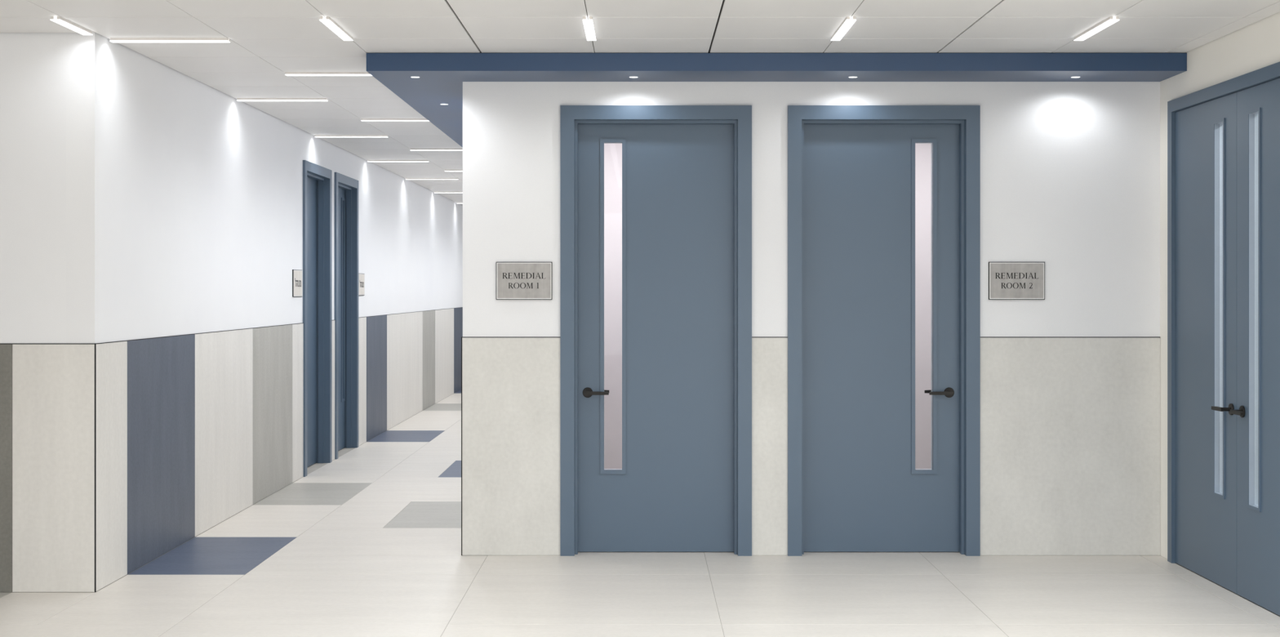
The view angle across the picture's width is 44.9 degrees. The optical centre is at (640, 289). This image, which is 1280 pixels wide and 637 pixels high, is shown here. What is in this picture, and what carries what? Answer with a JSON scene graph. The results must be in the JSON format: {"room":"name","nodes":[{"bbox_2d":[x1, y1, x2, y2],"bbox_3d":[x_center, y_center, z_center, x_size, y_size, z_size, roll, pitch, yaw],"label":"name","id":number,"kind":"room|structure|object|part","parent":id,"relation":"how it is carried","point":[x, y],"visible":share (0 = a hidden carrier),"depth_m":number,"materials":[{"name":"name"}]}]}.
{"room":"school corridor","nodes":[
{"label":"school corridor","id":0,"kind":"room"},
{"bbox_2d":[0,32,94,591],"bbox_3d":[-3.881,0.107,7.639,2.437,2.742,0.146,0,0,0],"label":"wall","id":1,"kind":"structure","parent":0,"point":[47,384],"depth_m":7.57,"materials":[{"name":"white paint"}]},
{"bbox_2d":[66,32,462,591],"bbox_3d":[-2.735,0.107,17.283,0.146,2.742,19.434,0,0,0],"label":"wall","id":2,"kind":"structure","parent":0,"point":[184,196],"depth_m":9.44,"materials":[{"name":"white paint"}]},
{"bbox_3d":[-2.664,0.871,7.568,0.005,1.215,0.005,0,0,0],"label":"edge trim","id":3,"kind":"part","parent":2,"relation":"part of","materials":[{"name":"black metal"}]},
{"bbox_3d":[-2.666,0.265,9.899,0.008,0.004,4.663,0,0,0],"label":"edge trim","id":4,"kind":"part","parent":2,"relation":"part of","materials":[{"name":"black metal"}]},
{"bbox_2d":[292,269,302,297],"bbox_3d":[-2.663,-0.048,12.018,0.010,0.210,0.311,0,0,0],"label":"room sign","id":5,"kind":"object","parent":2,"relation":"attached to","point":[296,273],"visible":1,"depth_m":11.97,"materials":[{"name":"grey metal"}]},
{"bbox_2d":[302,160,332,476],"bbox_3d":[-2.757,0.229,12.755,0.217,2.499,1.060,0,0,0],"label":"door","id":6,"kind":"structure","parent":2,"relation":"in","point":[317,179],"depth_m":13.19,"materials":[{"name":"blue wood"}]},
{"bbox_2d":[334,172,358,459],"bbox_3d":[-2.757,0.229,14.015,0.217,2.499,1.060,0,0,0],"label":"door","id":7,"kind":"structure","parent":2,"relation":"in","point":[346,188],"depth_m":14.45,"materials":[{"name":"blue wood"}]},
{"bbox_2d":[358,273,364,295],"bbox_3d":[-2.663,-0.048,14.758,0.010,0.210,0.311,0,0,0],"label":"room sign","id":8,"kind":"object","parent":2,"relation":"attached to","point":[361,276],"visible":1,"depth_m":14.75,"materials":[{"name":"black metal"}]},
{"bbox_3d":[-2.659,-0.048,14.758,0.001,0.194,0.296,0,0,0],"label":"plate","id":9,"kind":"part","parent":8,"relation":"part of","materials":[{"name":"silver metal"}]},
{"bbox_3d":[-2.666,0.265,20.770,0.008,0.004,12.460,0,0,0],"label":"edge trim","id":10,"kind":"part","parent":2,"relation":"part of","materials":[{"name":"black metal"}]},
{"bbox_2d":[0,389,1279,636],"bbox_3d":[-1.107,1.538,11.750,8.285,0.120,30.800,0,0,0],"label":"floor","id":11,"kind":"structure","parent":0,"point":[367,543],"depth_m":7.62,"materials":[{"name":"tile"}]},
{"bbox_2d":[0,0,1279,204],"bbox_3d":[-1.107,-1.312,11.750,8.285,0.120,30.800,0,0,0],"label":"ceiling","id":12,"kind":"structure","parent":0,"point":[269,39],"depth_m":7.48,"materials":[{"name":"white paint"}]},
{"bbox_3d":[-2.962,-1.258,6.824,0.602,0.012,0.598,0,0,0],"label":"panel","id":13,"kind":"part","parent":12,"relation":"part of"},
{"bbox_3d":[-2.962,-1.258,7.345,0.602,0.012,0.430,0,0,0],"label":"panel","id":14,"kind":"part","parent":12,"relation":"part of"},
{"bbox_2d":[50,16,92,35],"bbox_3d":[-2.685,-1.244,7.315,0.045,0.017,0.422,0,0,0],"label":"recessed light","id":15,"kind":"object","parent":12,"relation":"in","point":[59,20],"visible":1,"depth_m":7.28,"materials":[{"name":"white plastic"}]},
{"bbox_3d":[-2.358,-1.258,6.824,0.600,0.012,0.598,0,0,0],"label":"panel","id":16,"kind":"part","parent":12,"relation":"part of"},
{"bbox_3d":[-2.358,-1.258,7.428,0.600,0.012,0.598,0,0,0],"label":"panel","id":17,"kind":"part","parent":12,"relation":"part of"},
{"bbox_2d":[110,37,230,42],"bbox_3d":[-2.349,-1.244,7.731,0.587,0.017,0.045,0,0,0],"label":"recessed light","id":18,"kind":"object","parent":12,"relation":"in","point":[112,39],"visible":1,"depth_m":7.71,"materials":[{"name":"white plastic"}]},
{"bbox_3d":[-2.349,-1.245,7.717,0.585,0.014,0.014,0,0,0],"label":"rail","id":19,"kind":"part","parent":18,"relation":"part of","materials":[{"name":"white metal"}]},
{"bbox_2d":[110,40,230,42],"bbox_3d":[-2.349,-1.236,7.731,0.587,0.003,0.045,0,0,0],"label":"diffuser","id":20,"kind":"object","parent":18,"relation":"attached to","point":[110,41],"depth_m":7.73,"materials":[{"name":"white plastic"}]},
{"bbox_3d":[-2.358,-1.258,8.034,0.600,0.012,0.598,0,0,0],"label":"panel","id":21,"kind":"part","parent":12,"relation":"part of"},
{"bbox_3d":[-2.358,-1.258,8.639,0.600,0.012,0.598,0,0,0],"label":"panel","id":22,"kind":"part","parent":12,"relation":"part of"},
{"bbox_3d":[-2.358,-1.258,9.243,0.600,0.012,0.598,0,0,0],"label":"panel","id":23,"kind":"part","parent":12,"relation":"part of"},
{"bbox_3d":[-1.754,-1.258,6.824,0.602,0.012,0.598,0,0,0],"label":"panel","id":24,"kind":"part","parent":12,"relation":"part of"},
{"bbox_3d":[-2.358,-1.258,9.848,0.600,0.012,0.598,0,0,0],"label":"panel","id":25,"kind":"part","parent":12,"relation":"part of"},
{"bbox_3d":[-1.754,-1.258,7.428,0.602,0.012,0.598,0,0,0],"label":"panel","id":26,"kind":"part","parent":12,"relation":"part of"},
{"bbox_2d":[236,97,328,101],"bbox_3d":[-2.349,-1.244,10.151,0.587,0.017,0.045,0,0,0],"label":"recessed light","id":27,"kind":"object","parent":12,"relation":"in","point":[237,99],"visible":1,"depth_m":10.13,"materials":[{"name":"white plastic"}]},
{"bbox_3d":[-2.349,-1.245,10.137,0.585,0.014,0.014,0,0,0],"label":"rail","id":28,"kind":"part","parent":27,"relation":"part of","materials":[{"name":"white metal"}]},
{"bbox_2d":[236,99,328,101],"bbox_3d":[-2.349,-1.236,10.151,0.587,0.003,0.045,0,0,0],"label":"diffuser","id":29,"kind":"object","parent":27,"relation":"attached to","point":[237,100],"depth_m":10.15,"materials":[{"name":"white plastic"}]},
{"bbox_3d":[-2.358,-1.258,10.454,0.600,0.012,0.598,0,0,0],"label":"panel","id":30,"kind":"part","parent":12,"relation":"part of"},
{"bbox_3d":[-1.754,-1.258,8.034,0.602,0.012,0.598,0,0,0],"label":"panel","id":31,"kind":"part","parent":12,"relation":"part of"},
{"bbox_3d":[-2.358,-1.258,11.059,0.600,0.012,0.598,0,0,0],"label":"panel","id":32,"kind":"part","parent":12,"relation":"part of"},
{"bbox_3d":[-1.754,-1.258,8.639,0.602,0.012,0.598,0,0,0],"label":"panel","id":33,"kind":"part","parent":12,"relation":"part of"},
{"bbox_3d":[-2.358,-1.258,11.664,0.600,0.012,0.598,0,0,0],"label":"panel","id":34,"kind":"part","parent":12,"relation":"part of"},
{"bbox_2d":[284,71,372,75],"bbox_3d":[-1.754,-1.244,8.941,0.587,0.017,0.045,0,0,0],"label":"recessed light","id":35,"kind":"object","parent":12,"relation":"in","point":[287,73],"visible":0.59,"depth_m":8.92,"materials":[{"name":"white plastic"}]},
{"bbox_3d":[-1.754,-1.245,8.927,0.585,0.014,0.014,0,0,0],"label":"rail","id":36,"kind":"part","parent":35,"relation":"part of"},
{"bbox_2d":[284,74,372,75],"bbox_3d":[-1.754,-1.236,8.941,0.587,0.003,0.045,0,0,0],"label":"diffuser","id":37,"kind":"object","parent":35,"relation":"attached to","point":[285,74],"depth_m":8.92,"materials":[{"name":"white plastic"}]},
{"bbox_3d":[-1.754,-1.258,9.243,0.602,0.012,0.598,0,0,0],"label":"panel","id":38,"kind":"part","parent":12,"relation":"part of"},
{"bbox_2d":[319,16,353,40],"bbox_3d":[-1.452,-1.244,7.402,0.045,0.017,0.587,0,0,0],"label":"recessed light","id":39,"kind":"object","parent":12,"relation":"in","point":[329,22],"visible":1,"depth_m":7.35,"materials":[{"name":"white plastic"}]},
{"bbox_3d":[-2.358,-1.258,12.268,0.600,0.012,0.598,0,0,0],"label":"panel","id":40,"kind":"part","parent":12,"relation":"part of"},
{"bbox_2d":[314,134,387,137],"bbox_3d":[-2.349,-1.244,12.571,0.587,0.017,0.045,0,0,0],"label":"recessed light","id":41,"kind":"object","parent":12,"relation":"in","point":[316,135],"visible":1,"depth_m":12.55,"materials":[{"name":"white plastic"}]},
{"bbox_3d":[-2.349,-1.245,12.557,0.585,0.014,0.014,0,0,0],"label":"rail","id":42,"kind":"part","parent":41,"relation":"part of","materials":[{"name":"white metal"}]},
{"bbox_2d":[314,136,387,137],"bbox_3d":[-2.349,-1.236,12.571,0.587,0.003,0.045,0,0,0],"label":"diffuser","id":43,"kind":"object","parent":41,"relation":"attached to","point":[314,136],"depth_m":12.55,"materials":[{"name":"white plastic"}]},
{"bbox_3d":[-1.754,-1.258,9.848,0.602,0.012,0.598,0,0,0],"label":"panel","id":44,"kind":"part","parent":12,"relation":"part of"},
{"bbox_3d":[-2.358,-1.258,12.873,0.600,0.012,0.598,0,0,0],"label":"panel","id":45,"kind":"part","parent":12,"relation":"part of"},
{"bbox_3d":[-2.358,-1.258,13.479,0.600,0.012,0.598,0,0,0],"label":"panel","id":46,"kind":"part","parent":12,"relation":"part of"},
{"bbox_3d":[-1.754,-1.258,10.454,0.602,0.012,0.598,0,0,0],"label":"panel","id":47,"kind":"part","parent":12,"relation":"part of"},
{"bbox_3d":[-2.358,-1.258,14.084,0.600,0.012,0.598,0,0,0],"label":"panel","id":48,"kind":"part","parent":12,"relation":"part of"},
{"bbox_3d":[-1.151,-1.258,6.824,0.599,0.012,0.598,0,0,0],"label":"panel","id":49,"kind":"part","parent":12,"relation":"part of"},
{"bbox_3d":[-1.754,-1.258,11.059,0.602,0.012,0.598,0,0,0],"label":"panel","id":50,"kind":"part","parent":12,"relation":"part of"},
{"bbox_3d":[-2.358,-1.258,14.688,0.600,0.012,0.598,0,0,0],"label":"panel","id":51,"kind":"part","parent":12,"relation":"part of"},
{"bbox_2d":[360,118,428,120],"bbox_3d":[-1.754,-1.244,11.361,0.587,0.017,0.045,0,0,0],"label":"recessed light","id":52,"kind":"object","parent":12,"relation":"in","point":[362,119],"visible":0.59,"depth_m":11.34,"materials":[{"name":"white plastic"}]},
{"bbox_3d":[-1.754,-1.245,11.347,0.585,0.014,0.014,0,0,0],"label":"rail","id":53,"kind":"part","parent":52,"relation":"part of","materials":[{"name":"white metal"}]},
{"bbox_2d":[360,120,428,120],"bbox_3d":[-1.754,-1.236,11.361,0.587,0.003,0.045,0,0,0],"label":"diffuser","id":54,"kind":"object","parent":52,"relation":"attached to","point":[361,120],"depth_m":11.34,"materials":[{"name":"white plastic"}]},
{"bbox_2d":[367,160,428,161],"bbox_3d":[-2.349,-1.244,14.991,0.587,0.017,0.045,0,0,0],"label":"recessed light","id":55,"kind":"object","parent":12,"relation":"in","point":[367,160],"visible":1,"depth_m":14.97,"materials":[{"name":"white plastic"}]},
{"bbox_3d":[-2.349,-1.245,14.977,0.585,0.014,0.014,0,0,0],"label":"rail","id":56,"kind":"part","parent":55,"relation":"part of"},
{"bbox_2d":[367,160,428,161],"bbox_3d":[-2.349,-1.236,14.991,0.587,0.003,0.045,0,0,0],"label":"diffuser","id":57,"kind":"object","parent":55,"relation":"attached to","point":[367,161],"depth_m":14.97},
{"bbox_3d":[-1.754,-1.258,11.664,0.602,0.012,0.598,0,0,0],"label":"panel","id":58,"kind":"part","parent":12,"relation":"part of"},
{"bbox_3d":[-1.151,-1.258,7.428,0.599,0.012,0.598,0,0,0],"label":"panel","id":59,"kind":"part","parent":12,"relation":"part of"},
{"bbox_3d":[-2.358,-1.258,15.293,0.600,0.012,0.598,0,0,0],"label":"panel","id":60,"kind":"part","parent":12,"relation":"part of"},
{"bbox_3d":[-1.754,-1.258,12.268,0.602,0.012,0.598,0,0,0],"label":"panel","id":61,"kind":"part","parent":12,"relation":"part of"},
{"bbox_3d":[-2.358,-1.258,15.899,0.600,0.012,0.598,0,0,0],"label":"panel","id":62,"kind":"part","parent":12,"relation":"part of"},
{"bbox_3d":[-1.151,-1.258,8.034,0.599,0.012,0.598,0,0,0],"label":"panel","id":63,"kind":"part","parent":12,"relation":"part of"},
{"bbox_3d":[-2.358,-1.258,16.503,0.600,0.012,0.598,0,0,0],"label":"panel","id":64,"kind":"part","parent":12,"relation":"part of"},
{"bbox_3d":[-1.754,-1.258,12.873,0.602,0.012,0.598,0,0,0],"label":"panel","id":65,"kind":"part","parent":12,"relation":"part of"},
{"bbox_3d":[-2.358,-1.258,17.108,0.600,0.012,0.598,0,0,0],"label":"panel","id":66,"kind":"part","parent":12,"relation":"part of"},
{"bbox_3d":[-1.754,-1.258,13.479,0.602,0.012,0.598,0,0,0],"label":"panel","id":67,"kind":"part","parent":12,"relation":"part of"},
{"bbox_2d":[405,177,457,179],"bbox_3d":[-2.349,-1.244,17.411,0.587,0.017,0.045,0,0,0],"label":"recessed light","id":68,"kind":"object","parent":12,"relation":"in","point":[406,178],"visible":1,"depth_m":17.39,"materials":[{"name":"white plastic"}]},
{"bbox_3d":[-2.349,-1.245,17.397,0.585,0.014,0.014,0,0,0],"label":"rail","id":69,"kind":"part","parent":68,"relation":"part of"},
{"bbox_2d":[405,178,457,179],"bbox_3d":[-2.349,-1.236,17.411,0.587,0.003,0.045,0,0,0],"label":"diffuser","id":70,"kind":"object","parent":68,"relation":"attached to","point":[406,179],"depth_m":17.39,"materials":[{"name":"white plastic"}]},
{"bbox_3d":[-2.358,-1.258,17.713,0.600,0.012,0.598,0,0,0],"label":"panel","id":71,"kind":"part","parent":12,"relation":"part of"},
{"bbox_2d":[410,148,462,151],"bbox_3d":[-1.754,-1.244,13.781,0.587,0.017,0.045,0,0,0],"label":"recessed light","id":72,"kind":"object","parent":12,"relation":"in","point":[411,149],"visible":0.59,"depth_m":13.76,"materials":[{"name":"white plastic"}]},
{"bbox_3d":[-1.754,-1.245,13.767,0.585,0.014,0.014,0,0,0],"label":"rail","id":73,"kind":"part","parent":72,"relation":"part of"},
{"bbox_2d":[410,150,462,151],"bbox_3d":[-1.754,-1.236,13.781,0.587,0.003,0.045,0,0,0],"label":"diffuser","id":74,"kind":"object","parent":72,"relation":"attached to","point":[411,150],"depth_m":13.80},
{"bbox_3d":[-2.358,-1.258,18.319,0.600,0.012,0.598,0,0,0],"label":"panel","id":75,"kind":"part","parent":12,"relation":"part of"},
{"bbox_3d":[-1.754,-1.258,14.084,0.602,0.012,0.598,0,0,0],"label":"panel","id":76,"kind":"part","parent":12,"relation":"part of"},
{"bbox_3d":[-1.754,-1.258,14.688,0.602,0.012,0.598,0,0,0],"label":"panel","id":77,"kind":"part","parent":12,"relation":"part of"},
{"bbox_3d":[-2.358,-1.258,18.924,0.600,0.012,0.598,0,0,0],"label":"panel","id":78,"kind":"part","parent":12,"relation":"part of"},
{"bbox_3d":[-2.358,-1.258,19.529,0.600,0.012,0.598,0,0,0],"label":"panel","id":79,"kind":"part","parent":12,"relation":"part of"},
{"bbox_3d":[-1.754,-1.258,15.293,0.602,0.012,0.598,0,0,0],"label":"panel","id":80,"kind":"part","parent":12,"relation":"part of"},
{"bbox_2d":[434,191,462,192],"bbox_3d":[-2.349,-1.244,19.831,0.587,0.017,0.045,0,0,0],"label":"recessed light","id":81,"kind":"object","parent":12,"relation":"in","point":[434,191],"visible":0.59,"depth_m":19.81,"materials":[{"name":"white plastic"}]},
{"bbox_3d":[-2.358,-1.258,20.134,0.600,0.012,0.598,0,0,0],"label":"panel","id":82,"kind":"part","parent":12,"relation":"part of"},
{"bbox_3d":[-1.754,-1.258,15.899,0.602,0.012,0.598,0,0,0],"label":"panel","id":83,"kind":"part","parent":12,"relation":"part of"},
{"bbox_3d":[-2.358,-1.258,20.738,0.600,0.012,0.598,0,0,0],"label":"panel","id":84,"kind":"part","parent":12,"relation":"part of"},
{"bbox_2d":[444,169,462,171],"bbox_3d":[-1.754,-1.244,16.201,0.587,0.017,0.045,0,0,0],"label":"recessed light","id":85,"kind":"object","parent":12,"relation":"in","point":[445,170],"visible":0.41,"depth_m":16.18,"materials":[{"name":"white plastic"}]},
{"bbox_3d":[-2.358,-1.258,21.343,0.600,0.012,0.598,0,0,0],"label":"panel","id":86,"kind":"part","parent":12,"relation":"part of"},
{"bbox_3d":[-1.754,-1.258,16.503,0.602,0.012,0.598,0,0,0],"label":"panel","id":87,"kind":"part","parent":12,"relation":"part of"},
{"bbox_3d":[-2.358,-1.258,21.948,0.600,0.012,0.598,0,0,0],"label":"panel","id":88,"kind":"part","parent":12,"relation":"part of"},
{"bbox_3d":[-1.754,-1.258,17.108,0.602,0.012,0.598,0,0,0],"label":"panel","id":89,"kind":"part","parent":12,"relation":"part of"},
{"bbox_3d":[-0.545,-1.258,6.824,0.596,0.012,0.598,0,0,0],"label":"panel","id":90,"kind":"part","parent":12,"relation":"part of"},
{"bbox_3d":[-0.545,-1.258,7.428,0.596,0.012,0.598,0,0,0],"label":"panel","id":91,"kind":"part","parent":12,"relation":"part of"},
{"bbox_3d":[-0.545,-1.258,8.034,0.596,0.012,0.598,0,0,0],"label":"panel","id":92,"kind":"part","parent":12,"relation":"part of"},
{"bbox_2d":[582,16,595,40],"bbox_3d":[-0.245,-1.244,7.402,0.045,0.017,0.587,0,0,0],"label":"recessed light","id":93,"kind":"object","parent":12,"relation":"in","point":[588,26],"visible":1,"depth_m":7.35,"materials":[{"name":"white plastic"}]},
{"bbox_3d":[0.056,-1.258,8.034,0.599,0.012,0.598,0,0,0],"label":"panel","id":94,"kind":"part","parent":12,"relation":"part of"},
{"bbox_3d":[0.056,-1.258,7.428,0.599,0.012,0.598,0,0,0],"label":"panel","id":95,"kind":"part","parent":12,"relation":"part of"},
{"bbox_3d":[0.056,-1.258,6.824,0.599,0.012,0.598,0,0,0],"label":"panel","id":96,"kind":"part","parent":12,"relation":"part of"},
{"bbox_3d":[0.664,-1.258,8.034,0.599,0.012,0.598,0,0,0],"label":"panel","id":97,"kind":"part","parent":12,"relation":"part of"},
{"bbox_3d":[0.664,-1.258,7.428,0.599,0.012,0.598,0,0,0],"label":"panel","id":98,"kind":"part","parent":12,"relation":"part of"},
{"bbox_3d":[0.664,-1.258,6.824,0.599,0.012,0.598,0,0,0],"label":"panel","id":99,"kind":"part","parent":12,"relation":"part of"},
{"bbox_2d":[831,16,856,40],"bbox_3d":[0.965,-1.244,7.402,0.045,0.017,0.587,0,0,0],"label":"recessed light","id":100,"kind":"object","parent":12,"relation":"in","point":[847,23],"visible":1,"depth_m":7.35,"materials":[{"name":"white plastic"}]},
{"bbox_3d":[0.951,-1.245,7.402,0.014,0.014,0.585,0,0,0],"label":"rail","id":101,"kind":"part","parent":100,"relation":"part of","materials":[{"name":"white plastic"}]},
{"bbox_3d":[1.266,-1.258,8.034,0.598,0.012,0.598,0,0,0],"label":"panel","id":102,"kind":"part","parent":12,"relation":"part of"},
{"bbox_3d":[1.266,-1.258,7.428,0.598,0.012,0.598,0,0,0],"label":"panel","id":103,"kind":"part","parent":12,"relation":"part of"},
{"bbox_3d":[1.266,-1.258,6.824,0.598,0.012,0.598,0,0,0],"label":"panel","id":104,"kind":"part","parent":12,"relation":"part of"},
{"bbox_3d":[1.872,-1.258,8.034,0.597,0.012,0.598,0,0,0],"label":"panel","id":105,"kind":"part","parent":12,"relation":"part of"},
{"bbox_3d":[1.872,-1.258,7.428,0.597,0.012,0.598,0,0,0],"label":"panel","id":106,"kind":"part","parent":12,"relation":"part of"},
{"bbox_3d":[1.872,-1.258,6.824,0.597,0.012,0.598,0,0,0],"label":"panel","id":107,"kind":"part","parent":12,"relation":"part of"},
{"bbox_2d":[1074,16,1119,40],"bbox_3d":[2.172,-1.244,7.402,0.045,0.017,0.587,0,0,0],"label":"recessed light","id":108,"kind":"object","parent":12,"relation":"in","point":[1110,20],"visible":1,"depth_m":7.35,"materials":[{"name":"white plastic"}]},
{"bbox_3d":[2.474,-1.258,8.034,0.600,0.012,0.598,0,0,0],"label":"panel","id":109,"kind":"part","parent":12,"relation":"part of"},
{"bbox_3d":[2.474,-1.258,7.428,0.600,0.012,0.598,0,0,0],"label":"panel","id":110,"kind":"part","parent":12,"relation":"part of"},
{"bbox_3d":[2.829,-1.258,8.034,0.104,0.012,0.598,0,0,0],"label":"panel","id":111,"kind":"part","parent":12,"relation":"part of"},
{"bbox_3d":[2.474,-1.258,6.824,0.600,0.012,0.598,0,0,0],"label":"panel","id":112,"kind":"part","parent":12,"relation":"part of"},
{"bbox_3d":[2.829,-1.258,7.428,0.104,0.012,0.598,0,0,0],"label":"panel","id":113,"kind":"part","parent":12,"relation":"part of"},
{"bbox_3d":[2.829,-1.258,6.824,0.104,0.012,0.598,0,0,0],"label":"panel","id":114,"kind":"part","parent":12,"relation":"part of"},
{"bbox_2d":[366,53,1186,146],"bbox_3d":[0.716,-1.202,17.595,4.336,0.094,18.810,0,0,0],"label":"ceiling","id":115,"kind":"structure","parent":0,"point":[442,76],"depth_m":8.19,"materials":[{"name":"blue paint"}]},
{"bbox_2d":[461,81,1159,555],"bbox_3d":[0.943,0.107,8.683,3.884,2.742,0.146,0,0,0],"label":"wall","id":116,"kind":"structure","parent":0,"point":[1070,171],"depth_m":8.62,"materials":[{"name":"white paint"}]},
{"bbox_3d":[-0.996,0.871,8.614,0.005,1.215,0.007,0,0,0],"label":"edge trim","id":117,"kind":"part","parent":116,"relation":"part of","materials":[{"name":"black metal"}]},
{"bbox_2d":[496,262,551,299],"bbox_3d":[-0.649,-0.048,8.610,0.311,0.210,0.013,0,0,0],"label":"room sign","id":118,"kind":"object","parent":116,"relation":"attached to","point":[514,280],"visible":1,"depth_m":8.61,"materials":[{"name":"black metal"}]},
{"bbox_2d":[560,105,751,555],"bbox_3d":[0.084,0.229,8.706,1.062,2.499,0.217,0,0,0],"label":"door","id":119,"kind":"structure","parent":116,"relation":"in","point":[683,483],"depth_m":8.71,"materials":[{"name":"blue wood"}]},
{"bbox_3d":[-0.246,0.580,8.679,0.131,0.020,0.050,0,0,0],"label":"lever","id":120,"kind":"part","parent":119,"relation":"part of","materials":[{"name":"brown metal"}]},
{"bbox_2d":[787,105,980,555],"bbox_3d":[1.348,0.229,8.706,1.066,2.499,0.217,0,0,0],"label":"door","id":121,"kind":"structure","parent":116,"relation":"in","point":[855,484],"depth_m":8.71,"materials":[{"name":"blue wood"}]},
{"bbox_3d":[1.677,0.580,8.679,0.131,0.020,0.050,0,0,0],"label":"lever","id":122,"kind":"part","parent":121,"relation":"part of","materials":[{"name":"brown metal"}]},
{"bbox_2d":[988,262,1044,299],"bbox_3d":[2.087,-0.048,8.610,0.311,0.210,0.013,0,0,0],"label":"room sign","id":123,"kind":"object","parent":116,"relation":"attached to","point":[1006,280],"visible":1,"depth_m":8.61,"materials":[{"name":"grey metal"}]},
{"bbox_2d":[1160,11,1279,559],"bbox_3d":[2.955,0.107,2.628,0.140,2.742,12.256,0,0,0],"label":"wall","id":124,"kind":"structure","parent":0,"point":[1255,46],"depth_m":8.20,"materials":[{"name":"white paint"}]},
{"bbox_2d":[1167,61,1279,615],"bbox_3d":[2.916,0.228,7.505,0.178,2.500,1.857,0,0,0],"label":"door","id":125,"kind":"structure","parent":124,"relation":"in","point":[1224,137],"depth_m":7.66,"materials":[{"name":"blue wood"}]},
{"bbox_3d":[2.852,0.586,7.620,0.050,0.020,0.131,0,0,0],"label":"lever","id":126,"kind":"part","parent":125,"relation":"part of","materials":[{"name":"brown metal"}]},
{"bbox_3d":[2.852,0.586,7.375,0.050,0.020,0.131,0,0,0],"label":"lever","id":127,"kind":"part","parent":125,"relation":"part of","materials":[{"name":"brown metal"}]},
{"label":"outside","id":128,"kind":"structure","parent":0,"visible":0},
{"bbox_2d":[604,143,622,468],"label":"window","id":129,"kind":"structure","parent":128,"point":[612,152],"depth_m":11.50,"materials":[{"name":"glass"}]},
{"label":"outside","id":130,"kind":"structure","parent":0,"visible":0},
{"bbox_2d":[915,143,931,468],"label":"window","id":131,"kind":"structure","parent":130,"point":[922,151],"depth_m":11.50,"materials":[{"name":"glass"}]}
]}

